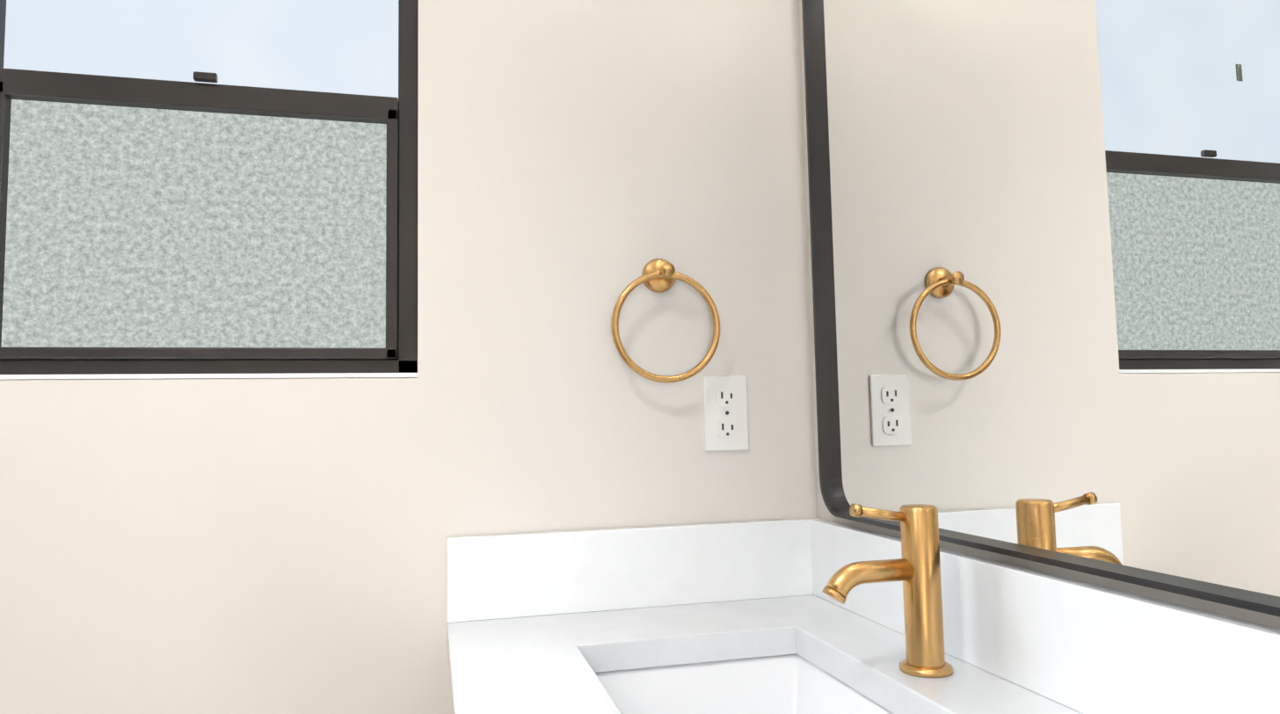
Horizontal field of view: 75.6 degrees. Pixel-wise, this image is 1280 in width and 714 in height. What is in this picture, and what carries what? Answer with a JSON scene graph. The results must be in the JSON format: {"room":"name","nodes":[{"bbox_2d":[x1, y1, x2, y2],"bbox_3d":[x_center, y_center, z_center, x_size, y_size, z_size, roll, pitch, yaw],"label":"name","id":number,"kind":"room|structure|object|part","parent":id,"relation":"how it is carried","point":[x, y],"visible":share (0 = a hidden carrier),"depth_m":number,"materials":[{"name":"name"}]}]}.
{"room":"bathroom","nodes":[
{"label":"bathroom","id":0,"kind":"room"},
{"bbox_2d":[0,0,817,713],"bbox_3d":[-0.682,-0.026,1.147,2.170,2.620,0.150,0,-5,-14],"label":"wall","id":1,"kind":"structure","parent":0,"point":[239,545],"depth_m":1.19,"materials":[{"name":"white paint"}]},
{"bbox_2d":[0,372,417,379],"bbox_3d":[-0.603,0.028,1.118,0.583,0.007,0.064,0,-5,-14],"label":"window sill","id":2,"kind":"structure","parent":1,"relation":"attached to","point":[135,376],"depth_m":1.09,"materials":[{"name":"white"}]},
{"bbox_2d":[0,0,418,374],"bbox_3d":[-0.622,-0.400,1.192,0.583,0.870,0.062,0,-5,-14],"label":"window","id":3,"kind":"structure","parent":1,"relation":"in","point":[208,186],"depth_m":1.18,"materials":[{"name":"glass"}]},
{"bbox_3d":[-0.617,-0.182,1.175,0.491,0.341,0.004,0,-5,-14],"label":"pane","id":4,"kind":"part","parent":3,"relation":"part of","materials":[{"name":"grey glass"}]},
{"bbox_2d":[610,258,719,383],"bbox_3d":[0.036,-0.056,1.225,0.166,0.191,0.056,0,-5,-14],"label":"towel ring","id":5,"kind":"object","parent":1,"relation":"attached to","point":[659,275],"visible":1,"depth_m":1.21,"materials":[{"name":"gold metal"}]},
{"bbox_2d":[703,375,748,450],"bbox_3d":[0.132,0.086,1.262,0.070,0.115,0.009,0,-5,-14],"label":"electrical outlet","id":6,"kind":"object","parent":1,"relation":"attached to","point":[725,414],"visible":1,"depth_m":1.26,"materials":[{"name":"white plastic"}]},
{"bbox_2d":[799,0,1279,628],"bbox_3d":[0.662,-0.140,0.023,0.120,2.620,3.000,0,-5,-14],"label":"wall","id":7,"kind":"structure","parent":0,"point":[1212,607],"depth_m":0.87,"materials":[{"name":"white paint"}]},
{"bbox_2d":[801,0,1279,616],"bbox_3d":[0.363,-0.243,0.901,0.021,0.894,0.753,0,-5,-14],"label":"mirror","id":8,"kind":"object","parent":7,"relation":"attached to","point":[1044,241],"visible":1,"depth_m":0.79,"materials":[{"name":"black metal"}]},
{"bbox_3d":[0.085,1.040,-2.370,2.420,0.080,7.150,0,-5,-14],"label":"floor","id":9,"kind":"structure","parent":0,"visible":0},
{"bbox_2d":[446,503,1279,713],"bbox_3d":[0.331,0.626,-0.073,0.561,1.092,2.590,0,-5,-14],"label":"bathroom vanity","id":10,"kind":"object","parent":9,"relation":"on","point":[811,615],"visible":1,"depth_m":0.98,"materials":[{"name":"white stone"}]},
{"bbox_2d":[821,503,953,678],"bbox_3d":[0.258,0.242,0.867,0.142,0.178,0.054,0,-5,-14],"label":"faucet","id":11,"kind":"object","parent":10,"relation":"on","point":[919,568],"depth_m":0.86,"materials":[{"name":"gold metal"}]}
]}

